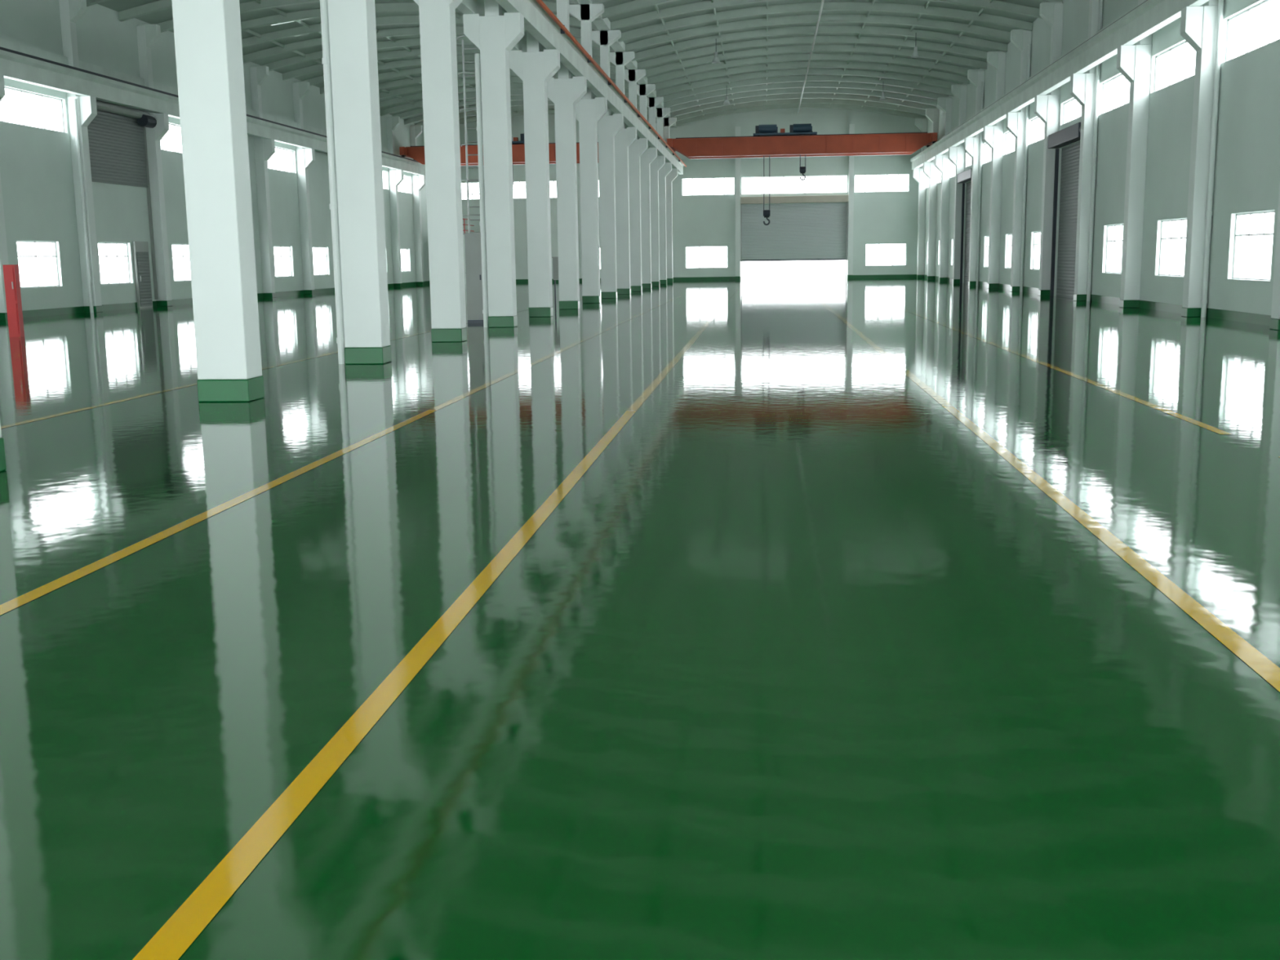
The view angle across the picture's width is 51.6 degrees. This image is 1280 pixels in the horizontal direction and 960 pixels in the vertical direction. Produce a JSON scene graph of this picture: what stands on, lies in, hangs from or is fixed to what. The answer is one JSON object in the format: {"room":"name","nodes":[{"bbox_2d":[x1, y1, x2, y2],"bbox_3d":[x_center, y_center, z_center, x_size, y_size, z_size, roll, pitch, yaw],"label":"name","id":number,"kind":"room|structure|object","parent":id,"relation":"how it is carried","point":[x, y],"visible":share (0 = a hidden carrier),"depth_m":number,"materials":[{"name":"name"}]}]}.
{"room":"empty factory hall","nodes":[
{"label":"empty factory hall","id":0,"kind":"room"},
{"bbox_2d":[0,0,429,311],"bbox_3d":[-17.903,-9.763,39.013,0.240,9.750,94.500,0,10,5],"label":"wall","id":1,"kind":"structure","parent":0,"point":[36,168],"depth_m":44.08,"materials":[{"name":"paint"}]},
{"bbox_2d":[0,74,8,319],"bbox_3d":[-17.674,-9.182,36.135,0.759,9.550,0.420,0,10,5],"label":"pilaster","id":2,"kind":"object","parent":1,"relation":"attached to","point":[3,246],"visible":0.7,"depth_m":36.57,"materials":[{"name":"paint"}]},
{"bbox_2d":[0,86,65,133],"bbox_3d":[-17.904,-10.800,38.456,0.138,1.020,4.450,0,10,5],"label":"window","id":3,"kind":"structure","parent":1,"relation":"in","point":[9,88],"depth_m":39.15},
{"bbox_2d":[16,240,59,288],"bbox_3d":[-17.843,-6.393,39.196,0.138,1.360,2.300,0,10,5],"label":"window","id":4,"kind":"structure","parent":1,"relation":"in","point":[35,255],"depth_m":39.27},
{"bbox_2d":[58,0,102,312],"bbox_3d":[-17.203,-10.021,41.093,0.759,9.550,0.420,0,10,5],"label":"pilaster","id":5,"kind":"object","parent":1,"relation":"attached to","point":[70,11],"visible":0.92,"depth_m":40.97,"materials":[{"name":"paint"}]},
{"bbox_2d":[72,98,93,312],"bbox_3d":[-17.288,-8.471,41.078,0.131,6.500,0.131,0,10,5],"label":"drain pipe","id":6,"kind":"object","parent":5,"relation":"attached to","point":[74,100],"visible":1,"depth_m":41.03,"materials":[{"name":"plastic"}]},
{"bbox_2d":[97,242,129,284],"bbox_3d":[-17.409,-7.165,43.760,0.138,1.360,2.200,0,10,5],"label":"window","id":7,"kind":"structure","parent":1,"relation":"in","point":[104,243],"depth_m":44.06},
{"bbox_2d":[87,100,158,299],"bbox_3d":[-17.070,-9.127,43.804,0.510,6.385,4.550,0,10,5],"label":"roller shutter","id":8,"kind":"object","parent":1,"relation":"attached to","point":[117,144],"visible":0.73,"depth_m":43.92,"materials":[{"name":"grey"}]},
{"bbox_2d":[132,241,152,308],"bbox_3d":[-17.098,-7.066,45.530,0.117,2.250,1.000,0,10,5],"label":"door leaf","id":9,"kind":"structure","parent":1,"relation":"in","point":[140,249],"depth_m":45.39,"materials":[{"name":"grey"}]},
{"bbox_2d":[136,23,172,306],"bbox_3d":[-16.731,-10.860,46.050,0.759,9.550,0.420,0,10,5],"label":"pilaster","id":10,"kind":"object","parent":1,"relation":"attached to","point":[148,35],"visible":0.94,"depth_m":45.95,"materials":[{"name":"paint"}]},
{"bbox_2d":[160,123,182,153],"bbox_3d":[-16.962,-12.478,48.370,0.138,1.020,4.450,0,10,5],"label":"window","id":11,"kind":"structure","parent":1,"relation":"in","point":[173,125],"depth_m":48.32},
{"bbox_2d":[171,244,191,281],"bbox_3d":[-16.900,-8.070,49.111,0.138,1.360,2.300,0,10,5],"label":"window","id":12,"kind":"structure","parent":1,"relation":"in","point":[183,256],"depth_m":49.05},
{"bbox_2d":[0,38,413,159],"bbox_3d":[-17.744,-12.401,38.552,0.148,0.400,94.500,0,10,5],"label":"trim","id":13,"kind":"structure","parent":1,"relation":"attached to","point":[7,44],"depth_m":43.30,"materials":[{"name":"metal"}]},
{"bbox_2d":[22,280,430,317],"bbox_3d":[-17.712,-5.054,39.792,0.012,0.200,94.500,0,10,5],"label":"baseboard","id":14,"kind":"structure","parent":1,"relation":"attached to","point":[37,313],"depth_m":44.21,"materials":[{"name":"green paint"}]},
{"bbox_2d":[249,66,275,297],"bbox_3d":[-15.789,-12.538,55.965,0.759,9.550,0.420,0,10,5],"label":"pilaster","id":15,"kind":"object","parent":1,"relation":"attached to","point":[264,148],"visible":1,"depth_m":55.86,"materials":[{"name":"paint"}]},
{"bbox_2d":[267,146,296,173],"bbox_3d":[-16.020,-14.156,58.285,0.138,1.020,4.450,0,10,5],"label":"window","id":16,"kind":"structure","parent":1,"relation":"in","point":[291,151],"depth_m":59.34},
{"bbox_2d":[273,245,293,277],"bbox_3d":[-15.958,-9.748,59.026,0.138,1.360,2.300,0,10,5],"label":"window","id":17,"kind":"structure","parent":1,"relation":"in","point":[280,246],"depth_m":59.09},
{"bbox_2d":[292,81,315,294],"bbox_3d":[-15.318,-13.377,60.923,0.759,9.550,0.420,0,10,5],"label":"pilaster","id":18,"kind":"object","parent":1,"relation":"attached to","point":[305,157],"visible":1,"depth_m":60.80,"materials":[{"name":"paint"}]},
{"bbox_2d":[86,0,672,126],"bbox_3d":[-10.176,-14.684,36.236,15.650,1.230,96.875,0,10,5],"label":"rafters","id":19,"kind":"object","parent":1,"relation":"attached to","point":[516,82],"visible":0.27,"depth_m":55.51,"materials":[{"name":"paint"}]},
{"bbox_2d":[386,115,403,287],"bbox_3d":[-13.905,-15.893,75.795,0.759,9.550,0.420,0,10,5],"label":"pilaster","id":20,"kind":"object","parent":1,"relation":"attached to","point":[395,176],"visible":1,"depth_m":75.67,"materials":[{"name":"paint"}]},
{"bbox_2d":[409,124,426,284],"bbox_3d":[-13.433,-16.732,80.753,0.759,9.550,0.420,0,10,5],"label":"pilaster","id":21,"kind":"object","parent":1,"relation":"attached to","point":[419,182],"visible":0.91,"depth_m":80.69,"materials":[{"name":"paint"}]},
{"bbox_2d":[0,46,425,175],"bbox_3d":[-17.227,-11.823,38.473,0.400,0.768,94.050,0,10,5],"label":"beam","id":22,"kind":"structure","parent":21,"relation":"attached to","point":[14,65],"depth_m":42.83,"materials":[{"name":"concrete"}]},
{"bbox_2d":[97,0,611,124],"bbox_3d":[-10.166,-14.846,36.330,15.650,0.950,97.115,0,10,5],"label":"ceiling","id":23,"kind":"structure","parent":0,"point":[157,17],"depth_m":52.63,"materials":[{"name":"metal"}]},
{"bbox_2d":[0,276,1279,959],"bbox_3d":[-2.141,-4.993,39.341,31.600,0.200,104.500,0,10,5],"label":"floor","id":24,"kind":"structure","parent":0,"point":[801,665],"depth_m":5.17,"materials":[{"name":"paint"}]},
{"bbox_2d":[0,422,6,471],"bbox_3d":[-4.973,-4.718,8.643,1.230,9.500,0.456,0,10,5],"label":"concrete column","id":25,"kind":"structure","parent":24,"relation":"on","point":[2,458],"depth_m":9.56,"materials":[{"name":"paint"}]},
{"bbox_2d":[456,0,648,148],"bbox_3d":[-2.741,-11.795,37.101,0.400,0.768,94.050,0,10,5],"label":"beam","id":26,"kind":"structure","parent":25,"relation":"attached to","point":[466,6],"depth_m":28.74,"materials":[{"name":"concrete"}]},
{"bbox_2d":[399,133,598,185],"bbox_3d":[-6.264,-18.438,76.931,14.830,3.372,3.200,0,10,5],"label":"crane","id":27,"kind":"object","parent":26,"relation":"on","point":[416,153],"visible":0.16,"depth_m":76.17,"materials":[{"name":"metal"}]},
{"bbox_2d":[495,0,684,174],"bbox_3d":[-1.796,-11.793,37.011,0.400,0.768,94.050,0,10,5],"label":"beam","id":28,"kind":"structure","parent":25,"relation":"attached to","point":[537,21],"depth_m":36.82,"materials":[{"name":"concrete"}]},
{"bbox_2d":[535,0,686,167],"bbox_3d":[-1.533,-11.892,36.893,0.135,0.200,94.100,0,10,5],"label":"rail","id":29,"kind":"object","parent":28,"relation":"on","point":[563,29],"depth_m":38.95,"materials":[{"name":"metal"}]},
{"bbox_2d":[577,0,677,128],"bbox_3d":[-2.269,-14.442,36.735,0.400,0.300,94.500,0,10,5],"label":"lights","id":30,"kind":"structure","parent":25,"relation":"on","point":[604,24],"depth_m":51.33,"materials":[{"name":"metal"}]},
{"bbox_2d":[2,264,24,337],"bbox_3d":[-13.158,-3.759,27.769,0.250,1.500,0.185,0,10,5],"label":"cabinet","id":31,"kind":"object","parent":24,"relation":"on","point":[11,272],"visible":1,"depth_m":27.72,"materials":[{"name":"metal"}]},
{"bbox_2d":[171,0,264,401],"bbox_3d":[-4.503,-5.556,13.596,1.230,9.500,0.456,0,10,5],"label":"concrete column","id":32,"kind":"structure","parent":24,"relation":"on","point":[207,33],"depth_m":13.85,"materials":[{"name":"paint"}]},
{"bbox_2d":[0,308,528,428],"bbox_3d":[-5.503,-1.151,16.117,0.098,0.001,49.000,0,10,5],"label":"floor marking","id":33,"kind":"object","parent":24,"relation":"on","point":[191,384],"depth_m":14.71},
{"bbox_2d":[0,289,693,615],"bbox_3d":[-0.866,-2.805,25.584,0.098,0.001,69.000,0,10,5],"label":"floor marking","id":34,"kind":"object","parent":24,"relation":"on","point":[26,597],"depth_m":8.03,"materials":[{"name":"paint"}]},
{"bbox_2d":[327,0,391,364],"bbox_3d":[-4.032,-6.394,18.549,1.230,9.500,0.456,0,10,5],"label":"concrete column","id":35,"kind":"structure","parent":24,"relation":"on","point":[352,23],"depth_m":18.73,"materials":[{"name":"paint"}]},
{"bbox_2d":[320,0,345,364],"bbox_3d":[-4.371,-4.551,18.771,0.131,5.800,0.131,0,10,5],"label":"drain pipe","id":36,"kind":"object","parent":35,"relation":"attached to","point":[326,59],"visible":1,"depth_m":18.78,"materials":[{"name":"plastic"}]},
{"bbox_2d":[132,289,737,959],"bbox_3d":[1.115,-2.801,25.396,0.098,0.001,69.000,0,10,5],"label":"floor marking","id":37,"kind":"object","parent":24,"relation":"on","point":[189,920],"depth_m":3.98,"materials":[{"name":"paint"}]},
{"bbox_2d":[413,0,466,342],"bbox_3d":[-3.561,-7.232,23.501,1.230,9.500,0.456,0,10,5],"label":"concrete column","id":38,"kind":"structure","parent":24,"relation":"on","point":[437,32],"depth_m":23.59,"materials":[{"name":"paint"}]},
{"bbox_2d":[462,218,474,284],"bbox_3d":[-11.901,-14.488,83.941,2.380,4.025,2.800,0,10,5],"label":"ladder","id":39,"kind":"object","parent":24,"relation":"on","point":[464,230],"visible":0.27,"depth_m":82.56,"materials":[{"name":"metal"}]},
{"bbox_2d":[457,35,485,233],"bbox_3d":[-3.863,-6.959,30.921,0.683,6.512,0.549,0,10,5],"label":"access ladder","id":40,"kind":"object","parent":24,"relation":"on","point":[464,108],"visible":0.52,"depth_m":30.92,"materials":[{"name":"metal"}]},
{"bbox_2d":[463,232,488,323],"bbox_3d":[-3.832,-4.731,31.035,0.460,2.080,0.450,0,10,5],"label":"tall cabinet","id":41,"kind":"object","parent":24,"relation":"on","point":[472,241],"visible":0.73,"depth_m":30.84,"materials":[{"name":"metal"}]},
{"bbox_2d":[462,0,524,327],"bbox_3d":[-3.091,-8.070,28.454,1.230,9.500,0.456,0,10,5],"label":"concrete column","id":42,"kind":"structure","parent":24,"relation":"on","point":[495,34],"depth_m":28.43,"materials":[{"name":"paint"}]},
{"bbox_2d":[474,53,488,327],"bbox_3d":[-3.430,-6.227,28.676,0.131,5.800,0.131,0,10,5],"label":"drain pipe","id":43,"kind":"object","parent":42,"relation":"attached to","point":[477,73],"visible":1,"depth_m":28.62,"materials":[{"name":"plastic"}]},
{"bbox_2d":[509,30,559,316],"bbox_3d":[-2.620,-8.909,33.406,1.230,9.500,0.456,0,10,5],"label":"concrete column","id":44,"kind":"structure","parent":24,"relation":"on","point":[535,68],"depth_m":33.38,"materials":[{"name":"paint"}]},
{"bbox_2d":[551,257,558,305],"bbox_3d":[-2.506,-6.370,42.346,0.540,1.530,0.350,0,10,5],"label":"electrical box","id":45,"kind":"object","parent":24,"relation":"on","point":[555,260],"visible":0.34,"depth_m":42.16,"materials":[{"name":"metal"}]},
{"bbox_2d":[546,0,586,309],"bbox_3d":[-2.149,-9.747,38.359,1.230,9.500,0.456,0,10,5],"label":"concrete column","id":46,"kind":"structure","parent":24,"relation":"on","point":[565,91],"depth_m":38.30,"materials":[{"name":"paint"}]},
{"bbox_2d":[568,3,607,303],"bbox_3d":[-1.679,-10.585,43.312,1.230,9.500,0.456,0,10,5],"label":"concrete column","id":47,"kind":"structure","parent":24,"relation":"on","point":[588,110],"depth_m":43.19,"materials":[{"name":"paint"}]},
{"bbox_2d":[591,30,623,298],"bbox_3d":[-1.208,-11.423,48.264,1.230,9.500,0.456,0,10,5],"label":"concrete column","id":48,"kind":"structure","parent":24,"relation":"on","point":[608,126],"depth_m":48.15,"materials":[{"name":"paint"}]},
{"bbox_2d":[609,51,636,294],"bbox_3d":[-0.737,-12.261,53.217,1.230,9.500,0.456,0,10,5],"label":"concrete column","id":49,"kind":"structure","parent":24,"relation":"on","point":[624,139],"depth_m":53.08,"materials":[{"name":"paint"}]},
{"bbox_2d":[624,69,648,291],"bbox_3d":[-0.267,-13.099,58.169,1.230,9.500,0.456,0,10,5],"label":"concrete column","id":50,"kind":"structure","parent":24,"relation":"on","point":[637,147],"depth_m":58.05,"materials":[{"name":"paint"}]},
{"bbox_2d":[636,84,657,288],"bbox_3d":[0.204,-13.937,63.122,1.230,9.500,0.456,0,10,5],"label":"concrete column","id":51,"kind":"structure","parent":24,"relation":"on","point":[643,91],"depth_m":62.99,"materials":[{"name":"paint"}]},
{"bbox_2d":[646,97,665,286],"bbox_3d":[0.675,-14.775,68.075,1.230,9.500,0.456,0,10,5],"label":"concrete column","id":52,"kind":"structure","parent":24,"relation":"on","point":[652,103],"depth_m":67.95,"materials":[{"name":"paint"}]},
{"bbox_2d":[655,107,671,284],"bbox_3d":[1.145,-15.613,73.027,1.230,9.500,0.456,0,10,5],"label":"concrete column","id":53,"kind":"structure","parent":24,"relation":"on","point":[660,113],"depth_m":72.89,"materials":[{"name":"paint"}]},
{"bbox_2d":[656,117,677,282],"bbox_3d":[1.616,-16.451,77.980,1.230,9.500,0.456,0,10,5],"label":"concrete column","id":54,"kind":"structure","parent":24,"relation":"on","point":[667,122],"depth_m":77.84,"materials":[{"name":"paint"}]},
{"bbox_2d":[804,288,1279,691],"bbox_3d":[4.151,-2.795,25.108,0.098,0.001,69.000,0,10,5],"label":"floor marking","id":55,"kind":"object","parent":24,"relation":"on","point":[1256,660],"depth_m":6.39,"materials":[{"name":"paint"}]},
{"bbox_2d":[889,304,1231,434],"bbox_3d":[6.058,-2.783,24.878,0.098,0.001,29.100,0,10,5],"label":"floor marking","id":56,"kind":"object","parent":24,"relation":"on","point":[1132,397],"depth_m":14.47,"materials":[{"name":"paint"}]},
{"bbox_2d":[459,118,921,279],"bbox_3d":[2.117,-17.602,84.038,31.580,9.750,0.240,0,10,5],"label":"wall","id":57,"kind":"structure","parent":0,"point":[882,217],"depth_m":83.19,"materials":[{"name":"paint"}]},
{"bbox_2d":[459,107,911,128],"bbox_3d":[2.043,-22.878,83.152,31.100,0.950,0.240,0,10,5],"label":"gable","id":58,"kind":"object","parent":57,"relation":"on","point":[804,113],"depth_m":82.38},
{"bbox_2d":[685,245,728,268],"bbox_3d":[4.250,-14.213,84.359,2.700,1.400,0.138,0,10,5],"label":"window","id":59,"kind":"structure","parent":57,"relation":"in","point":[700,246],"depth_m":84.35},
{"bbox_2d":[681,177,734,195],"bbox_3d":[4.314,-18.551,83.618,3.350,1.100,0.138,0,10,5],"label":"window","id":60,"kind":"structure","parent":57,"relation":"in","point":[714,177],"depth_m":83.68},
{"bbox_2d":[515,274,916,282],"bbox_3d":[2.171,-12.873,84.705,31.100,0.200,0.012,0,10,5],"label":"baseboard","id":61,"kind":"structure","parent":57,"relation":"attached to","point":[891,275],"depth_m":84.37,"materials":[{"name":"green paint"}]},
{"bbox_2d":[735,126,740,279],"bbox_3d":[6.172,-17.396,83.375,0.340,9.450,0.347,0,10,5],"label":"pilaster","id":62,"kind":"object","parent":57,"relation":"attached to","point":[737,128],"visible":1,"depth_m":83.32,"materials":[{"name":"paint"}]},
{"bbox_2d":[740,202,848,261],"bbox_3d":[9.729,-15.656,83.588,6.750,3.550,0.070,0,10,5],"label":"roller shutter","id":63,"kind":"object","parent":57,"relation":"attached to","point":[794,231],"visible":1,"depth_m":83.58,"materials":[{"name":"grey metal"}]},
{"bbox_2d":[740,202,848,279],"bbox_3d":[9.728,-15.071,83.580,6.690,4.700,0.080,0,10,5],"label":"rails","id":64,"kind":"object","parent":57,"relation":"attached to","point":[846,202],"visible":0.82,"depth_m":83.49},
{"bbox_2d":[741,174,847,195],"bbox_3d":[9.690,-18.541,83.109,6.650,1.100,0.138,0,10,5],"label":"window","id":65,"kind":"structure","parent":57,"relation":"in","point":[839,175],"depth_m":83.15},
{"bbox_2d":[740,195,848,204],"bbox_3d":[9.675,-17.589,82.969,6.710,0.430,0.448,0,10,5],"label":"box","id":66,"kind":"object","parent":57,"relation":"attached to","point":[820,198],"visible":1,"depth_m":82.76,"materials":[{"name":"metal"}]},
{"bbox_2d":[847,124,854,278],"bbox_3d":[13.190,-17.382,82.710,0.340,9.450,0.347,0,10,5],"label":"pilaster","id":67,"kind":"object","parent":57,"relation":"attached to","point":[851,126],"visible":0.82,"depth_m":82.64,"materials":[{"name":"paint"}]},
{"bbox_2d":[853,173,909,192],"bbox_3d":[15.091,-18.531,82.598,3.400,1.100,0.138,0,10,5],"label":"window","id":68,"kind":"structure","parent":57,"relation":"in","point":[881,174],"depth_m":82.62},
{"bbox_2d":[865,243,906,266],"bbox_3d":[15.475,-14.191,83.296,2.550,1.400,0.138,0,10,5],"label":"window","id":69,"kind":"structure","parent":57,"relation":"in","point":[865,243],"depth_m":83.29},
{"bbox_2d":[600,0,1042,115],"bbox_3d":[5.314,-14.816,34.864,15.450,0.950,97.115,0,10,5],"label":"roof trusses","id":70,"kind":"structure","parent":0,"point":[1032,3],"depth_m":52.92,"materials":[{"name":"metal"}]},
{"bbox_2d":[924,0,1279,315],"bbox_3d":[13.298,-9.703,36.058,0.240,9.750,94.500,0,10,5],"label":"wall","id":71,"kind":"structure","parent":0,"point":[1246,175],"depth_m":32.98,"materials":[{"name":"paint"}]},
{"bbox_2d":[592,0,1062,126],"bbox_3d":[5.305,-14.654,34.770,15.450,1.230,96.875,0,10,5],"label":"ceiling","id":72,"kind":"structure","parent":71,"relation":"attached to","point":[820,91],"depth_m":58.57,"materials":[{"name":"paint"}]},
{"bbox_2d":[797,0,824,114],"bbox_3d":[7.418,-18.744,56.994,0.080,0.490,51.489,0,10,5],"label":"conduit pipe","id":73,"kind":"object","parent":72,"relation":"attached to","point":[823,1],"visible":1,"depth_m":56.63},
{"bbox_2d":[912,117,927,278],"bbox_3d":[17.041,-17.156,80.739,0.759,9.550,0.420,0,10,5],"label":"pilaster","id":74,"kind":"object","parent":71,"relation":"attached to","point":[918,175],"visible":0.86,"depth_m":80.65,"materials":[{"name":"paint"}]},
{"bbox_2d":[923,108,938,279],"bbox_3d":[16.546,-16.275,75.536,0.759,9.550,0.420,0,10,5],"label":"pilaster","id":75,"kind":"object","parent":71,"relation":"attached to","point":[930,169],"visible":0.89,"depth_m":75.41,"materials":[{"name":"paint"}]},
{"bbox_2d":[934,97,951,281],"bbox_3d":[16.052,-15.395,70.333,0.759,9.550,0.420,0,10,5],"label":"pilaster","id":76,"kind":"object","parent":71,"relation":"attached to","point":[942,162],"visible":0.9,"depth_m":70.17,"materials":[{"name":"paint"}]},
{"bbox_2d":[948,84,966,283],"bbox_3d":[15.557,-14.514,65.130,0.759,9.550,0.420,0,10,5],"label":"pilaster","id":77,"kind":"object","parent":71,"relation":"attached to","point":[956,154],"visible":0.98,"depth_m":64.91,"materials":[{"name":"paint"}]},
{"bbox_2d":[910,0,1209,169],"bbox_3d":[12.540,-11.765,35.654,0.400,0.768,94.050,0,10,5],"label":"beam","id":78,"kind":"structure","parent":77,"relation":"attached to","point":[1150,16],"depth_m":38.55,"materials":[{"name":"concrete"}]},
{"bbox_2d":[666,123,937,225],"bbox_3d":[8.967,-17.105,74.181,14.680,5.509,3.200,0,10,5],"label":"crane","id":79,"kind":"object","parent":78,"relation":"on","point":[800,141],"visible":0.94,"depth_m":73.06,"materials":[{"name":"metal"}]},
{"bbox_2d":[960,182,964,283],"bbox_3d":[15.672,-11.756,62.887,0.100,4.850,4.840,0,10,5],"label":"rails","id":80,"kind":"object","parent":71,"relation":"attached to","point":[963,184],"visible":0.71,"depth_m":65.15,"materials":[{"name":"metal"}]},
{"bbox_2d":[957,168,971,182],"bbox_3d":[15.506,-14.376,62.470,0.358,0.440,4.780,0,10,5],"label":"window","id":81,"kind":"structure","parent":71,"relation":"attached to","point":[965,176],"depth_m":62.47,"materials":[{"name":"glass"}]},
{"bbox_2d":[964,181,971,284],"bbox_3d":[15.821,-11.756,62.873,0.040,4.850,4.600,0,10,5],"label":"roller shutter","id":82,"kind":"object","parent":71,"relation":"attached to","point":[969,184],"visible":0.29,"depth_m":64.33,"materials":[{"name":"grey metal"}]},
{"bbox_2d":[964,69,984,285],"bbox_3d":[15.063,-13.634,59.928,0.759,9.550,0.420,0,10,5],"label":"pilaster","id":83,"kind":"object","parent":71,"relation":"attached to","point":[971,144],"visible":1,"depth_m":59.74,"materials":[{"name":"paint"}]},
{"bbox_2d":[975,81,984,285],"bbox_3d":[15.339,-13.314,59.660,0.131,9.000,0.131,0,10,5],"label":"drain pipe","id":84,"kind":"object","parent":71,"relation":"attached to","point":[983,82],"visible":1,"depth_m":59.70,"materials":[{"name":"plastic"}]},
{"bbox_2d":[982,51,1005,288],"bbox_3d":[14.569,-12.753,54.725,0.759,9.550,0.420,0,10,5],"label":"pilaster","id":85,"kind":"object","parent":71,"relation":"attached to","point":[993,135],"visible":1,"depth_m":54.56,"materials":[{"name":"paint"}]},
{"bbox_2d":[1005,29,1031,291],"bbox_3d":[14.074,-11.873,49.522,0.759,9.550,0.420,0,10,5],"label":"pilaster","id":86,"kind":"object","parent":71,"relation":"attached to","point":[1020,38],"visible":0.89,"depth_m":49.34,"materials":[{"name":"paint"}]},
{"bbox_2d":[1019,44,1031,291],"bbox_3d":[14.350,-11.553,49.254,0.131,9.000,0.131,0,10,5],"label":"drain pipe","id":87,"kind":"object","parent":71,"relation":"attached to","point":[1024,176],"visible":1,"depth_m":49.29,"materials":[{"name":"plastic"}]},
{"bbox_2d":[924,4,1137,149],"bbox_3d":[13.066,-12.341,35.634,0.148,0.400,94.500,0,10,5],"label":"trim","id":88,"kind":"structure","parent":71,"relation":"attached to","point":[1135,6],"depth_m":42.58,"materials":[{"name":"metal"}]},
{"bbox_2d":[1032,231,1040,270],"bbox_3d":[14.321,-8.222,47.417,0.138,1.360,2.400,0,10,5],"label":"window","id":89,"kind":"structure","parent":71,"relation":"in","point":[1034,244],"depth_m":47.88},
{"bbox_2d":[1034,1,1063,296],"bbox_3d":[13.580,-10.992,44.319,0.759,9.550,0.420,0,10,5],"label":"pilaster","id":90,"kind":"object","parent":71,"relation":"attached to","point":[1046,107],"visible":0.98,"depth_m":44.10,"materials":[{"name":"paint"}]},
{"bbox_2d":[1049,148,1059,296],"bbox_3d":[13.694,-8.234,42.075,0.100,4.850,4.840,0,10,5],"label":"rails","id":91,"kind":"object","parent":71,"relation":"attached to","point":[1056,158],"visible":0.5,"depth_m":44.33,"materials":[{"name":"metal"}]},
{"bbox_2d":[1048,121,1080,148],"bbox_3d":[13.528,-10.854,41.658,0.358,0.440,4.780,0,10,5],"label":"box","id":92,"kind":"object","parent":71,"relation":"attached to","point":[1072,134],"visible":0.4,"depth_m":41.62,"materials":[{"name":"metal"}]},
{"bbox_2d":[1056,142,1079,297],"bbox_3d":[13.843,-8.234,42.061,0.040,4.850,4.600,0,10,5],"label":"roller shutter","id":93,"kind":"object","parent":71,"relation":"attached to","point":[1070,154],"visible":0.64,"depth_m":42.97,"materials":[{"name":"grey metal"}]},
{"bbox_2d":[1060,97,1081,125],"bbox_3d":[13.766,-11.700,41.482,0.138,0.720,4.600,0,10,5],"label":"window","id":94,"kind":"structure","parent":71,"relation":"in","point":[1073,99],"depth_m":42.62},
{"bbox_2d":[1070,0,1098,301],"bbox_3d":[13.085,-10.112,39.116,0.759,9.550,0.420,0,10,5],"label":"pilaster","id":95,"kind":"object","parent":71,"relation":"attached to","point":[1082,86],"visible":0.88,"depth_m":39.07,"materials":[{"name":"paint"}]},
{"bbox_2d":[1086,0,1102,301],"bbox_3d":[13.361,-9.792,38.849,0.131,9.000,0.131,0,10,5],"label":"drain pipe","id":96,"kind":"object","parent":71,"relation":"attached to","point":[1100,2],"visible":1,"depth_m":38.91,"materials":[{"name":"plastic"}]},
{"bbox_2d":[924,275,1271,325],"bbox_3d":[13.275,-5.061,37.253,0.012,0.200,90.100,0,10,5],"label":"baseboard","id":97,"kind":"structure","parent":71,"relation":"attached to","point":[1255,318],"depth_m":31.62,"materials":[{"name":"green paint"}]},
{"bbox_2d":[1102,223,1123,274],"bbox_3d":[13.332,-6.461,37.011,0.138,1.360,2.400,0,10,5],"label":"window","id":98,"kind":"structure","parent":71,"relation":"in","point":[1114,225],"depth_m":37.40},
{"bbox_2d":[1098,74,1128,115],"bbox_3d":[13.273,-10.721,36.296,0.138,0.920,4.840,0,10,5],"label":"window","id":99,"kind":"structure","parent":71,"relation":"in","point":[1113,79],"depth_m":37.47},
{"bbox_2d":[1116,0,1152,307],"bbox_3d":[12.591,-9.231,33.913,0.759,9.550,0.420,0,10,5],"label":"pilaster","id":100,"kind":"object","parent":71,"relation":"attached to","point":[1133,61],"visible":1,"depth_m":33.92,"materials":[{"name":"paint"}]},
{"bbox_2d":[1155,217,1186,277],"bbox_3d":[12.838,-5.581,31.808,0.138,1.360,2.400,0,10,5],"label":"window","id":101,"kind":"structure","parent":71,"relation":"in","point":[1181,237],"depth_m":32.15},
{"bbox_2d":[1150,40,1194,93],"bbox_3d":[12.778,-9.841,31.093,0.138,0.920,4.840,0,10,5],"label":"window","id":102,"kind":"structure","parent":71,"relation":"in","point":[1185,42],"depth_m":32.23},
{"bbox_2d":[1180,0,1218,316],"bbox_3d":[12.096,-8.351,28.710,0.759,9.550,0.420,0,10,5],"label":"pilaster","id":103,"kind":"object","parent":71,"relation":"attached to","point":[1198,24],"visible":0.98,"depth_m":28.73,"materials":[{"name":"paint"}]},
{"bbox_2d":[1200,0,1224,317],"bbox_3d":[12.372,-8.031,28.443,0.131,9.000,0.131,0,10,5],"label":"drain pipe","id":104,"kind":"object","parent":71,"relation":"attached to","point":[1209,213],"visible":1,"depth_m":28.58,"materials":[{"name":"plastic"}]},
{"bbox_2d":[1220,0,1279,64],"bbox_3d":[12.284,-8.960,25.890,0.138,0.920,4.840,0,10,5],"label":"window","id":105,"kind":"structure","parent":71,"relation":"in","point":[1249,10],"depth_m":27.03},
{"bbox_2d":[1228,210,1274,281],"bbox_3d":[12.344,-4.700,26.605,0.138,1.360,2.400,0,10,5],"label":"window","id":106,"kind":"structure","parent":71,"relation":"in","point":[1251,214],"depth_m":26.92,"materials":[{"name":"metal"}]},
{"bbox_2d":[1269,184,1279,330],"bbox_3d":[11.602,-7.471,23.507,0.759,9.550,0.420,0,10,5],"label":"pilaster","id":107,"kind":"object","parent":71,"relation":"attached to","point":[1274,324],"visible":1,"depth_m":24.16,"materials":[{"name":"paint"}]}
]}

